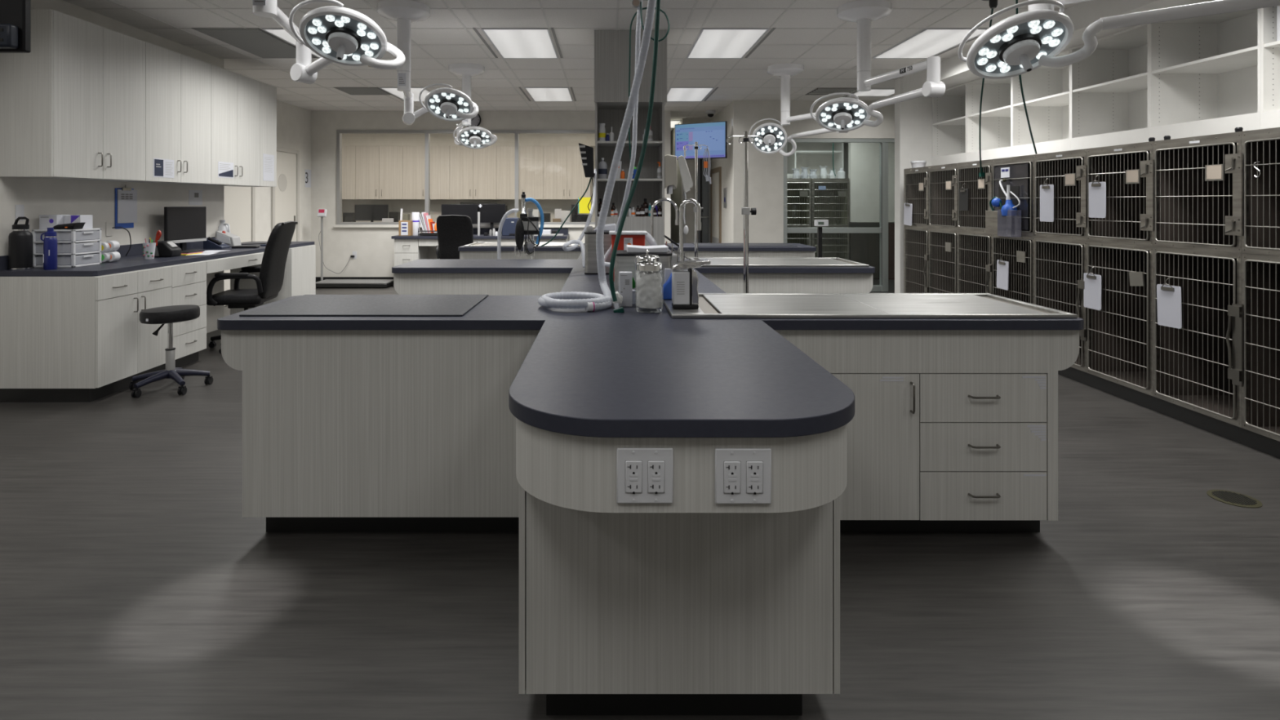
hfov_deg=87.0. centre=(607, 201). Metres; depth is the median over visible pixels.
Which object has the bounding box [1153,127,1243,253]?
cage
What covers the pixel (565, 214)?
box
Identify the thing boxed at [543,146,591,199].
upper cabinet
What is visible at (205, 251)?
paper sheet
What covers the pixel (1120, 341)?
cage
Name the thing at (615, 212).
bottle
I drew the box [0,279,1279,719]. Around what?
floor
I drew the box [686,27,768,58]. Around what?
recessed light
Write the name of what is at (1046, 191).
clipboard
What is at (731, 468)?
receptacle
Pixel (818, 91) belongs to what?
ceiling vent
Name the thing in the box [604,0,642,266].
hose
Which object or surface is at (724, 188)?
wall panel
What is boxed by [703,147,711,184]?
drip line
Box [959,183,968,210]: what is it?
clipboard
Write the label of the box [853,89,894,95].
diffuser
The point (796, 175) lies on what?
jar
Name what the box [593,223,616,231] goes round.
plastic bag
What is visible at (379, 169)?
upper cabinet
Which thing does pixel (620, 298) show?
gauze wad
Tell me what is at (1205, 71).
wall shelf unit
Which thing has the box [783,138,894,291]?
door frame
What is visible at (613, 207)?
bottle
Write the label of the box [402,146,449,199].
upper cabinet
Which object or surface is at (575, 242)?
hose
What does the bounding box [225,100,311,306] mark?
wall
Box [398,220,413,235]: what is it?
carton
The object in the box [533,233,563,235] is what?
keyboard
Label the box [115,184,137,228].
clipboard
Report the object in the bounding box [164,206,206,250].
monitor
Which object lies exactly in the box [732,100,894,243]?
wall
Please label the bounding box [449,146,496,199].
upper cabinet
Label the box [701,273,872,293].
base cabinet
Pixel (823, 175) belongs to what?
jar
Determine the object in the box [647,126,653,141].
bottle
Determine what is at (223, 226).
jug
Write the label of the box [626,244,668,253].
folded towel
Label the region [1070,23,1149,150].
wall shelf unit
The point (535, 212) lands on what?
box
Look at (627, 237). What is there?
sharps container
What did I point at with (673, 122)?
recessed light
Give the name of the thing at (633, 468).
receptacle
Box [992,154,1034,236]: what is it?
cage
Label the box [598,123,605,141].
bottle
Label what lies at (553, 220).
box
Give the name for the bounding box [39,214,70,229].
glove box
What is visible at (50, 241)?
water bottle
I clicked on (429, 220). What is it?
folder
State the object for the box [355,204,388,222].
monitor
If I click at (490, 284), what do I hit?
base cabinet
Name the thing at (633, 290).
wrapper
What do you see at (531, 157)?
upper cabinet
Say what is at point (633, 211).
bottle
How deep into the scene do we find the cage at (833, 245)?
12.43 m
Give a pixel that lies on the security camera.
(710, 113)
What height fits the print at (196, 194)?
0.047 m
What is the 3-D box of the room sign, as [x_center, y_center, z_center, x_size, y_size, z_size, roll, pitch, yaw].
[-5.067,-0.397,11.377,0.005,0.302,0.220,0,0,0]
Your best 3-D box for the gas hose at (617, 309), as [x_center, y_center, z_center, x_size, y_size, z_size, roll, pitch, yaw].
[0.118,-0.541,2.950,0.260,2.038,0.079,0,0,-38]
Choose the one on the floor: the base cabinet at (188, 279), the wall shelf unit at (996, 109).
the base cabinet at (188, 279)
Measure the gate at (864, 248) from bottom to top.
0.930 m
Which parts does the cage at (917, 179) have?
latch plate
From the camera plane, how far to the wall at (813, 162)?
12.90 m
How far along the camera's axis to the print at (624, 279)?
3.02 m
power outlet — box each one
[616,448,672,503]
[715,448,771,503]
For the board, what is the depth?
10.86 m
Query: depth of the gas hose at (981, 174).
5.95 m
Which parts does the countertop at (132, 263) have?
kneehole drawer unit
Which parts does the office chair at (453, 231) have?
arm frame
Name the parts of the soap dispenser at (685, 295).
spout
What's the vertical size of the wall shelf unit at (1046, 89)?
0.948 m
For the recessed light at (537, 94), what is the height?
0.011 m
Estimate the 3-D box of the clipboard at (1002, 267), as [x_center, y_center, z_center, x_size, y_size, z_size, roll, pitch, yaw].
[3.558,0.631,6.068,0.034,0.309,0.179,0,0,0]
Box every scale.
[315,208,393,287]
[813,219,828,257]
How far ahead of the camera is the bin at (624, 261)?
3.32 m
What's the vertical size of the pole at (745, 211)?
1.815 m
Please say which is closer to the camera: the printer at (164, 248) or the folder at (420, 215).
the printer at (164, 248)
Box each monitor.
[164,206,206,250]
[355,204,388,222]
[441,204,477,223]
[477,204,505,235]
[578,142,595,211]
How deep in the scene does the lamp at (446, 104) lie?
5.75 m
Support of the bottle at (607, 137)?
on the tower
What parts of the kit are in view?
blue bulb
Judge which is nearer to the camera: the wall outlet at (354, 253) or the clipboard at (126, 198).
the clipboard at (126, 198)
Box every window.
[333,129,595,227]
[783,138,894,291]
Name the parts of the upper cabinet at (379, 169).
door, door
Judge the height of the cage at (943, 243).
0.989 m
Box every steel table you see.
[464,241,584,247]
[662,293,1077,318]
[688,257,869,266]
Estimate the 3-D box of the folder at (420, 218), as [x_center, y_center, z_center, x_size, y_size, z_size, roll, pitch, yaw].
[-3.069,0.388,11.200,0.113,0.291,0.200,0,0,0]
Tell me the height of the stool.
0.601 m
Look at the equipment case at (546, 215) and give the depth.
14.35 m
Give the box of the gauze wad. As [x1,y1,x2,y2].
[611,291,622,307]
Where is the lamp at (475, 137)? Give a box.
[448,62,497,149]
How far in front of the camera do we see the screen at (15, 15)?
2.22 m
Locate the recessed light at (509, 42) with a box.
[481,27,558,58]
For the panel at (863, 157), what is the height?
1.920 m
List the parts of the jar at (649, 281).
lid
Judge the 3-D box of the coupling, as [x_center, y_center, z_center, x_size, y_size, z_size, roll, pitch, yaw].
[-0.077,0.449,2.889,0.033,0.046,0.044,0,0,-20]
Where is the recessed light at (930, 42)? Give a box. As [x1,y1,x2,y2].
[872,27,988,58]
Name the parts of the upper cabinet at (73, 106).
door, handle, handle, door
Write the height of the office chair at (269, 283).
1.196 m
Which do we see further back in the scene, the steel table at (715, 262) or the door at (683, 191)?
the door at (683, 191)
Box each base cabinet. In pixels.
[0,266,172,402]
[163,261,206,369]
[221,329,540,532]
[230,244,315,315]
[393,273,569,295]
[394,239,428,266]
[459,251,581,258]
[515,417,847,715]
[524,238,568,241]
[672,251,814,258]
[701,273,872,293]
[774,329,1079,532]
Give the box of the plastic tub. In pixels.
[911,160,926,168]
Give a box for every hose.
[537,0,656,310]
[540,177,591,247]
[562,213,591,267]
[589,168,596,215]
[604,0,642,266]
[608,0,660,312]
[832,142,835,176]
[978,8,993,177]
[1015,0,1036,154]
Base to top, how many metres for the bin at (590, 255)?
0.312 m
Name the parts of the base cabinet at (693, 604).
panel, panel, panel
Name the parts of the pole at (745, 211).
knob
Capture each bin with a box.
[584,226,633,275]
[614,249,672,292]
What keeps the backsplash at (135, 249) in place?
attached to the wall at (39, 196)
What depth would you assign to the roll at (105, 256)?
5.25 m
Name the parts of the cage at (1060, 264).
latch plate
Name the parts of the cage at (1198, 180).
top knob, name plate, latch plate, top knob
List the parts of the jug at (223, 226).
handle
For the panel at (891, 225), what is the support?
on the floor
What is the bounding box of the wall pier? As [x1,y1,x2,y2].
[894,77,932,293]
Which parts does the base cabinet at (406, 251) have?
drawer, drawer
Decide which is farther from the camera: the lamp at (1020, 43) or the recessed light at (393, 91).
the recessed light at (393, 91)
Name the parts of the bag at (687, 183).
squeeze bulb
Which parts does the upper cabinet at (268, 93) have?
door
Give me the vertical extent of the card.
0.274 m
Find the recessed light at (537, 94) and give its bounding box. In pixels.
[524,87,573,101]
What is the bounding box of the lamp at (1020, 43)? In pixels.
[957,0,1279,79]
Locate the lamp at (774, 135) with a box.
[748,62,848,156]
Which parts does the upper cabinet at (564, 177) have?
door, door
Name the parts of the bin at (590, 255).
dial knob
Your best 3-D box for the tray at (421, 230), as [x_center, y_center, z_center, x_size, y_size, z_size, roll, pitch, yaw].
[-2.882,0.485,10.960,0.366,0.129,0.200,0,0,0]
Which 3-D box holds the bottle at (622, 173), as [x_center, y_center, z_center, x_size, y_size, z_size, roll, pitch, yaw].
[0.136,-0.257,6.230,0.040,0.090,0.040,0,0,0]
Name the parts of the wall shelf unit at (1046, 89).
shelf, panel, panel, panel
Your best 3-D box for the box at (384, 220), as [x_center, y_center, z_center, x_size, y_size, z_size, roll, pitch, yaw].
[-4.650,0.397,14.225,0.239,0.105,0.030,0,0,0]
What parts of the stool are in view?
leg, leg, height lever, seat, leg, leg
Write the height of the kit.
0.515 m
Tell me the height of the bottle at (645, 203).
0.165 m
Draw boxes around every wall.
[0,0,223,333]
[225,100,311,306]
[311,111,671,276]
[342,146,595,222]
[671,120,681,243]
[681,118,711,243]
[711,102,732,243]
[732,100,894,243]
[786,142,894,227]
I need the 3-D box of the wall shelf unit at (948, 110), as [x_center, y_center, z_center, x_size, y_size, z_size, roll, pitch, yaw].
[4.314,-0.879,8.035,0.509,0.948,0.809,0,0,0]
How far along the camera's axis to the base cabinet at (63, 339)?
4.62 m
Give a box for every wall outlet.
[15,204,24,220]
[106,222,112,236]
[350,251,356,258]
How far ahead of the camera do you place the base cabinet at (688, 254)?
7.01 m
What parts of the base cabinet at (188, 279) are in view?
drawer, drawer, drawer, drawer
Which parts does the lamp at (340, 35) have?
arm, grab rail, arm, aiming handle, len plate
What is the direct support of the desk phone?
on the countertop at (132, 263)
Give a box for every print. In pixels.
[120,193,133,199]
[165,162,173,174]
[194,192,198,197]
[401,223,406,231]
[620,275,629,293]
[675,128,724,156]
[676,281,684,294]
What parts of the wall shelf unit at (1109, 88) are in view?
panel, panel, shelf, panel, panel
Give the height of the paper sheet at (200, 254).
0.002 m
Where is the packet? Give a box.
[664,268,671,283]
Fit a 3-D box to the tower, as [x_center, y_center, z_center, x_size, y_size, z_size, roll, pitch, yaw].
[0.205,-0.544,6.360,0.660,2.029,0.520,0,0,0]
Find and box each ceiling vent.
[191,27,315,57]
[333,87,390,94]
[805,88,857,95]
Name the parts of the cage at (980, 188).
latch plate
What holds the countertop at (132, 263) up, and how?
on the base cabinet at (63, 339)
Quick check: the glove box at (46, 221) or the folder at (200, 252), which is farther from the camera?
the folder at (200, 252)
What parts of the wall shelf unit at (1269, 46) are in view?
shelf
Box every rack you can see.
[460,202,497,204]
[663,235,688,263]
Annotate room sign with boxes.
[305,168,311,187]
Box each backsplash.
[0,236,214,270]
[472,228,568,234]
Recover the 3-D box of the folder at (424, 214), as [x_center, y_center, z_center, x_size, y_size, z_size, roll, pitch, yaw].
[-2.992,0.356,11.200,0.097,0.352,0.200,0,0,0]
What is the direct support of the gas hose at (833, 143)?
hanging from the ceiling
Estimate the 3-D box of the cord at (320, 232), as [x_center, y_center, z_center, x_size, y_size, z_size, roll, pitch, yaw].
[-4.604,0.834,11.376,0.489,0.760,0.384,0,0,-30]
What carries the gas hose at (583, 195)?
attached to the machine
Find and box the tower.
[594,30,666,245]
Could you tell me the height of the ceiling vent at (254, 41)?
0.013 m
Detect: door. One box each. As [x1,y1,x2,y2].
[223,186,255,306]
[271,146,299,241]
[682,158,711,243]
[710,166,721,243]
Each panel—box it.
[239,294,488,315]
[723,187,726,208]
[848,142,894,222]
[903,168,905,293]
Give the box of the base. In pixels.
[1057,367,1279,458]
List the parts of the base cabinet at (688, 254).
door, door, door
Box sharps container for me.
[608,231,647,281]
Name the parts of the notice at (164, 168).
dark panel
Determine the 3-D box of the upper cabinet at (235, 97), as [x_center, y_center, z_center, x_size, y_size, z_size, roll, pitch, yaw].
[-4.018,-0.755,6.992,0.400,1.159,0.913,0,0,0]
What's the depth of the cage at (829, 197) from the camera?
12.21 m
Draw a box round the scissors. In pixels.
[155,230,161,245]
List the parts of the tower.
panel, panel, shelf, shelf, casing, casing, panel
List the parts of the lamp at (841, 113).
grab rail, aiming handle, len plate, arm, arm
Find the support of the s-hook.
attached to the cage at (1261, 194)
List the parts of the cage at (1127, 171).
latch plate, top knob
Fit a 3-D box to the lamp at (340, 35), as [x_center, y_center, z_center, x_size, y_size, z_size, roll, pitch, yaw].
[-1.464,-1.123,3.503,0.770,0.871,1.011,0,0,0]
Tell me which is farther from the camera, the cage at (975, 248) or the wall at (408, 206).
the wall at (408, 206)
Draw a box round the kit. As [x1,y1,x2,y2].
[985,178,1021,237]
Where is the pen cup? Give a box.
[142,237,155,259]
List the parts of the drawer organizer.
drawer, drawer, drawer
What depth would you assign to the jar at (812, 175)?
12.16 m
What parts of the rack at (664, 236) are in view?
panel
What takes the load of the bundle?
on the countertop at (602, 373)
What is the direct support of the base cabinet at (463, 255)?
on the floor
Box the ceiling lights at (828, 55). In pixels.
[257,27,978,101]
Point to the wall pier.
(913, 117)
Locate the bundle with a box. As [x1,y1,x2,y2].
[644,231,657,245]
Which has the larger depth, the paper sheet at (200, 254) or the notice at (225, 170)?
the notice at (225, 170)
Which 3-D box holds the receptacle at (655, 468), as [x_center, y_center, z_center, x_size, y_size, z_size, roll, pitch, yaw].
[0.105,0.600,1.466,0.036,0.071,0.004,0,0,0]
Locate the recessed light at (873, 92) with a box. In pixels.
[847,88,894,96]
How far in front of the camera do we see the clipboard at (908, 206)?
7.97 m
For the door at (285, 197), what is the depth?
10.61 m
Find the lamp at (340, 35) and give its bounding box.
[253,0,405,84]
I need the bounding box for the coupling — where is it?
[585,302,595,311]
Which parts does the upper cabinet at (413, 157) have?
door, door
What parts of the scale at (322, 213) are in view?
post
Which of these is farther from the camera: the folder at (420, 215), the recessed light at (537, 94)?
the folder at (420, 215)
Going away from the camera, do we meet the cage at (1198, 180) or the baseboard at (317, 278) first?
the cage at (1198, 180)
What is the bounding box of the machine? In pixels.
[497,191,544,258]
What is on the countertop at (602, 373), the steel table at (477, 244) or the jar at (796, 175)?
the steel table at (477, 244)
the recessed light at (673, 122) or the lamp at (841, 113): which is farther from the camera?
the recessed light at (673, 122)
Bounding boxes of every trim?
[342,133,595,146]
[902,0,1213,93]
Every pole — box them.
[683,142,708,257]
[726,131,763,293]
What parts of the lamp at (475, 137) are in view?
arm, grab rail, len plate, arm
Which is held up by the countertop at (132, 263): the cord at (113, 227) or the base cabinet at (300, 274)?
the cord at (113, 227)
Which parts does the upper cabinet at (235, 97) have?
door, handle, door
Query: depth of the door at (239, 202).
9.26 m
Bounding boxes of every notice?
[153,158,173,177]
[217,161,233,177]
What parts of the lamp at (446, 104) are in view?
arm, arm, grab rail, aiming handle, len plate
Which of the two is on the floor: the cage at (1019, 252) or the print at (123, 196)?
the cage at (1019, 252)
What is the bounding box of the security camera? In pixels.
[705,110,715,117]
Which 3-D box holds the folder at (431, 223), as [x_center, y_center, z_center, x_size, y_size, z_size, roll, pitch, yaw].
[-2.901,0.431,11.200,0.054,0.202,0.200,0,0,0]
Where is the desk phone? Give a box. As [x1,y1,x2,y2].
[203,236,229,248]
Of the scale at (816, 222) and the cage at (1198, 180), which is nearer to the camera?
the cage at (1198, 180)
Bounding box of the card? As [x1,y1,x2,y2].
[577,197,591,213]
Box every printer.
[152,240,181,257]
[502,217,519,235]
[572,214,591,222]
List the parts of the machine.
valve stem, plate, plate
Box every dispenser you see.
[664,154,677,194]
[671,258,711,308]
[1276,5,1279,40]
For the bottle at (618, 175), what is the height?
0.165 m
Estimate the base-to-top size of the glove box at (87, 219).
0.100 m
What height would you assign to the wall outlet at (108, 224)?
0.120 m
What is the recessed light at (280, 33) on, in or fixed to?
in the ceiling
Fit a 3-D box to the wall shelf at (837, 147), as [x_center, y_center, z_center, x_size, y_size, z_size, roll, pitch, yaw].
[3.739,-0.988,12.645,1.202,1.125,0.490,0,0,0]
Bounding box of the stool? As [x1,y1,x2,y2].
[128,304,213,397]
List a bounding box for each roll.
[101,242,110,252]
[101,252,111,262]
[106,240,119,251]
[108,251,120,262]
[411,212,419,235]
[554,208,561,222]
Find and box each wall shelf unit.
[932,82,966,165]
[966,77,1011,161]
[1011,48,1070,156]
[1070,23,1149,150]
[1149,0,1260,141]
[1260,6,1279,128]
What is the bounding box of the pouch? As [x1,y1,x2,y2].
[53,222,85,229]
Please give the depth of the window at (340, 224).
11.48 m
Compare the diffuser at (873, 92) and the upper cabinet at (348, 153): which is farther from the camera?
the upper cabinet at (348, 153)
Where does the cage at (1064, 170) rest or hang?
on the cage at (1060, 264)
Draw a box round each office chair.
[206,221,297,353]
[435,214,473,258]
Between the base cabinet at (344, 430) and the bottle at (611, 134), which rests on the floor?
the base cabinet at (344, 430)
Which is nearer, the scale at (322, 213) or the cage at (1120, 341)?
the cage at (1120, 341)
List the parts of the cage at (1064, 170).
latch plate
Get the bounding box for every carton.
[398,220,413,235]
[618,271,632,306]
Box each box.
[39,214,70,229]
[64,214,92,228]
[214,230,241,246]
[382,217,393,222]
[532,208,539,222]
[542,229,551,233]
[552,218,560,222]
[561,210,570,222]
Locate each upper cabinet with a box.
[0,8,145,181]
[120,41,211,183]
[178,64,259,186]
[237,81,276,186]
[342,146,355,199]
[355,146,402,199]
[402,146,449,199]
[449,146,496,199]
[496,146,543,199]
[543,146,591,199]
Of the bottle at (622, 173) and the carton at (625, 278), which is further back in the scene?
the bottle at (622, 173)
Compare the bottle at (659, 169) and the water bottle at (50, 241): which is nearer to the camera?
the water bottle at (50, 241)
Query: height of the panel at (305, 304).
0.007 m
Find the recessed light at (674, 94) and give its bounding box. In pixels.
[666,87,714,101]
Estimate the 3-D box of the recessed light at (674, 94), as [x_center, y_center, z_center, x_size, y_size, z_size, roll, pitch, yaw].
[1.145,-1.554,9.760,0.600,0.011,1.230,0,0,0]
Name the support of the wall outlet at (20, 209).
attached to the wall at (39, 196)
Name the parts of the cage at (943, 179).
latch plate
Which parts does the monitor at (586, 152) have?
casing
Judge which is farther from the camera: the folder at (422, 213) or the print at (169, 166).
the folder at (422, 213)
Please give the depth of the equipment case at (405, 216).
14.35 m
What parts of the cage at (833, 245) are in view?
door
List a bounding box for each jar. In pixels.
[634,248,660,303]
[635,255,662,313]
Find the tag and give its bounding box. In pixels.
[632,276,635,288]
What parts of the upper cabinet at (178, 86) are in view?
door, door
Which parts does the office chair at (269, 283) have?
leg, arm frame, seat, arm frame, backrest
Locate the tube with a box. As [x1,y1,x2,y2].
[400,208,402,220]
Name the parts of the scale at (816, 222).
post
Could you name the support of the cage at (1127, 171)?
on the cage at (1120, 341)
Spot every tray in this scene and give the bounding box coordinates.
[417,227,437,235]
[417,230,436,231]
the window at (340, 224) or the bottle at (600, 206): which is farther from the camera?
the window at (340, 224)
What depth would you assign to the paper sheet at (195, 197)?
6.88 m
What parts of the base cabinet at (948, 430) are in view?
door, handle, drawer, drawer, drawer, handle, handle, handle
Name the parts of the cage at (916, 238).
latch plate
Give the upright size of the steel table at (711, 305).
0.016 m
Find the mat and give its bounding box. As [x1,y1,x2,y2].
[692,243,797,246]
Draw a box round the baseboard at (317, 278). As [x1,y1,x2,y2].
[315,276,393,282]
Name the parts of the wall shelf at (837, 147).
panel, shelf, panel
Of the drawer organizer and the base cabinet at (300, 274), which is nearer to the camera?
the drawer organizer
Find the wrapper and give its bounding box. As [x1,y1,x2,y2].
[632,289,635,304]
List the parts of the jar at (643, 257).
lid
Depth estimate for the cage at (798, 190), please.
12.00 m
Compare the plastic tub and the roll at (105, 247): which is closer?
the roll at (105, 247)
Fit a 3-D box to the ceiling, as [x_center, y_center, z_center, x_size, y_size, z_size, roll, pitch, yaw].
[-0.400,-1.582,7.050,13.200,0.056,17.900,0,0,0]
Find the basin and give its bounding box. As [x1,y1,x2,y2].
[697,296,1051,313]
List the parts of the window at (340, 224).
sill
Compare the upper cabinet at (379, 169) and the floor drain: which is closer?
the floor drain
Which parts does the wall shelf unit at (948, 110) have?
shelf, panel, panel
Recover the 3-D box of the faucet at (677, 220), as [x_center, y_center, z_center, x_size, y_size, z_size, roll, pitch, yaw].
[0.421,0.219,5.087,0.235,0.501,0.085,0,0,0]
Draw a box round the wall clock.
[466,113,480,126]
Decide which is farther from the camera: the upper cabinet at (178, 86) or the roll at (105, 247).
the upper cabinet at (178, 86)
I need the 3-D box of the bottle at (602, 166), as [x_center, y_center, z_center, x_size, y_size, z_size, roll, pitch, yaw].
[-0.049,-0.310,6.230,0.084,0.195,0.084,0,0,0]
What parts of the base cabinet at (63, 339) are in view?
drawer, door, handle, handle, handle, drawer, door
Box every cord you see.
[111,226,131,256]
[318,231,351,273]
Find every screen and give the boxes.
[0,0,31,53]
[675,120,727,159]
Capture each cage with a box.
[786,178,811,226]
[786,226,811,245]
[809,226,848,260]
[811,178,848,226]
[904,166,928,227]
[904,226,928,293]
[928,163,958,230]
[928,227,958,293]
[958,159,992,232]
[958,230,992,293]
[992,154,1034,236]
[992,234,1034,304]
[1034,148,1086,240]
[1034,236,1087,372]
[1086,141,1154,245]
[1086,240,1154,396]
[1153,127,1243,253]
[1153,246,1243,427]
[1241,127,1279,256]
[1241,253,1279,441]
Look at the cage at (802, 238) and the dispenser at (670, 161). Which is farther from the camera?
the cage at (802, 238)
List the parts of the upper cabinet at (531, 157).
door, door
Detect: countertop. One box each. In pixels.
[0,241,314,276]
[217,243,1084,437]
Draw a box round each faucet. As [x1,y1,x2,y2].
[650,197,679,236]
[679,198,702,261]
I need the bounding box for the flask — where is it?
[8,217,32,270]
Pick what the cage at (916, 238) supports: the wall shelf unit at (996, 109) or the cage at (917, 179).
the cage at (917, 179)
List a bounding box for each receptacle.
[625,461,641,493]
[648,461,664,493]
[724,461,740,494]
[746,461,763,494]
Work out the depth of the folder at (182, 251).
6.13 m
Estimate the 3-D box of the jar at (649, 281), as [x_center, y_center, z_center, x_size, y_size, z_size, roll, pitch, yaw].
[0.178,0.351,2.900,0.119,0.238,0.119,0,0,39]
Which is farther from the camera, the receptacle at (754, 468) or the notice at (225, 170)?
the notice at (225, 170)
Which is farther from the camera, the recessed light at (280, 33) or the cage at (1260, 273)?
the recessed light at (280, 33)
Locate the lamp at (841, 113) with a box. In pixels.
[809,0,945,131]
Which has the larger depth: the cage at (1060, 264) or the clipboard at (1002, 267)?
the clipboard at (1002, 267)
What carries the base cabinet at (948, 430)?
on the floor
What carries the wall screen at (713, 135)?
attached to the wall at (765, 171)
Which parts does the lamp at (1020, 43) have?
grab rail, len plate, aiming handle, arm, arm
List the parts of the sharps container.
lid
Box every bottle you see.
[40,227,57,270]
[597,205,601,216]
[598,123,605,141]
[598,157,607,178]
[598,198,602,208]
[605,133,609,141]
[608,126,613,141]
[610,203,615,211]
[613,208,617,216]
[616,160,622,178]
[620,168,624,178]
[628,206,631,216]
[631,207,635,216]
[635,205,639,216]
[640,204,644,216]
[642,198,648,216]
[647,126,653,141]
[648,203,651,216]
[653,208,657,216]
[657,161,662,178]
[657,205,662,216]
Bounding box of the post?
[477,212,479,235]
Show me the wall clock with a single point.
(476, 121)
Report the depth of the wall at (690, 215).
12.60 m
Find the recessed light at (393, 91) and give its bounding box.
[379,87,430,101]
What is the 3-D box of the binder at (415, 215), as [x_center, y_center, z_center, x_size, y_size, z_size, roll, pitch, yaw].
[-3.176,0.359,11.120,0.126,0.380,0.126,0,0,0]
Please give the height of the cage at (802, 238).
0.845 m
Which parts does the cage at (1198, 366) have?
latch plate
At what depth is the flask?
4.69 m
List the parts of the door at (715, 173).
grey panel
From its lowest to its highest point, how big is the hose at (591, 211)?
0.402 m
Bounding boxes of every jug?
[217,219,230,232]
[837,168,845,178]
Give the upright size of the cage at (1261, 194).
0.690 m
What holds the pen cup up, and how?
on the countertop at (132, 263)
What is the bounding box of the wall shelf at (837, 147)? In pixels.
[786,142,843,178]
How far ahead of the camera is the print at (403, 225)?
10.95 m
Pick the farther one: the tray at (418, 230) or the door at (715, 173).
the door at (715, 173)
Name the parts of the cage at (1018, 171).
frame, smoked panel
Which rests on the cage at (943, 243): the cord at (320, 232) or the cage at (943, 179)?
the cage at (943, 179)
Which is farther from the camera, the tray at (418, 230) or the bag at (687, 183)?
the tray at (418, 230)
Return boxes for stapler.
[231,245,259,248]
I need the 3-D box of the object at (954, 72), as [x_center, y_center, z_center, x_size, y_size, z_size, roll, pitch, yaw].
[4.135,-1.458,3.275,0.870,0.205,10.350,0,0,0]
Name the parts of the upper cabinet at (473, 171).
door, door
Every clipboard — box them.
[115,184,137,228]
[903,199,912,226]
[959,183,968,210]
[996,254,1008,289]
[1040,177,1053,222]
[1084,266,1101,310]
[1088,174,1106,217]
[1156,277,1182,328]
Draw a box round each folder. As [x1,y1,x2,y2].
[180,252,202,255]
[181,250,204,253]
[418,216,424,232]
[419,213,426,232]
[421,212,427,232]
[423,213,429,232]
[426,215,431,232]
[427,218,432,232]
[430,222,435,232]
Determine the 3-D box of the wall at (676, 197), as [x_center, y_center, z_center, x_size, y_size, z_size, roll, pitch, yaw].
[1.445,-0.090,13.860,0.110,2.940,2.280,0,0,0]
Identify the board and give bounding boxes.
[418,239,515,245]
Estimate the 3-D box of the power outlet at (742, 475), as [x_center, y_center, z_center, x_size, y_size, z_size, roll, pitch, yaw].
[0.295,0.599,1.468,0.123,0.121,0.009,0,0,0]
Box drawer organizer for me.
[31,228,101,267]
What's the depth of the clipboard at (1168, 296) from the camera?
4.26 m
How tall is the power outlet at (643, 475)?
0.121 m
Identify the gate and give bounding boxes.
[848,226,879,279]
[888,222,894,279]
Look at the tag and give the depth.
3.06 m
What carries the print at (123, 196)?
attached to the clipboard at (126, 198)
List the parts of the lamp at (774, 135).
grab rail, len plate, arm, arm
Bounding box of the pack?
[631,165,636,178]
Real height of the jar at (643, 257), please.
0.254 m
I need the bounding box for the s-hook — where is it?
[1253,161,1261,177]
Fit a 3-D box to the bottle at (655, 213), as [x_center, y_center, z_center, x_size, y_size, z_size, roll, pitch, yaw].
[0.430,0.093,6.200,0.041,0.080,0.041,0,0,0]
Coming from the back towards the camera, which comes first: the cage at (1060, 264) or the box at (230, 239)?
the box at (230, 239)
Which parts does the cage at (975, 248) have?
latch plate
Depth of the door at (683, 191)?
12.54 m
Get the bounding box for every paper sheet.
[186,252,218,255]
[188,190,202,205]
[202,250,226,253]
[262,153,274,181]
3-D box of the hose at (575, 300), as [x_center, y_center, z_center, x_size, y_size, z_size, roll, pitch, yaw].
[-0.042,-0.546,3.028,0.547,2.028,0.332,0,0,0]
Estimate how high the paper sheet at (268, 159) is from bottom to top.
0.301 m
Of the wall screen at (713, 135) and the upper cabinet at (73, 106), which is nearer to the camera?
the upper cabinet at (73, 106)
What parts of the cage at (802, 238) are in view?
door, cage frame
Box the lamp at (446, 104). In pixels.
[377,0,478,124]
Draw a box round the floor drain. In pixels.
[1206,489,1262,507]
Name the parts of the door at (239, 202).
frame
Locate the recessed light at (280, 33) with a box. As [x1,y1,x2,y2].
[261,27,320,57]
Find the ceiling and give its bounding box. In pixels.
[62,0,1079,130]
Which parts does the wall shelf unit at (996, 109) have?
panel, shelf, panel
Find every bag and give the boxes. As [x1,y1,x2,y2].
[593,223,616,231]
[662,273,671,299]
[677,146,693,234]
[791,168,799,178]
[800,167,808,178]
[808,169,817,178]
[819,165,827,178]
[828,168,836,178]
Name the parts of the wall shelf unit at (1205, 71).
panel, shelf, panel, panel, panel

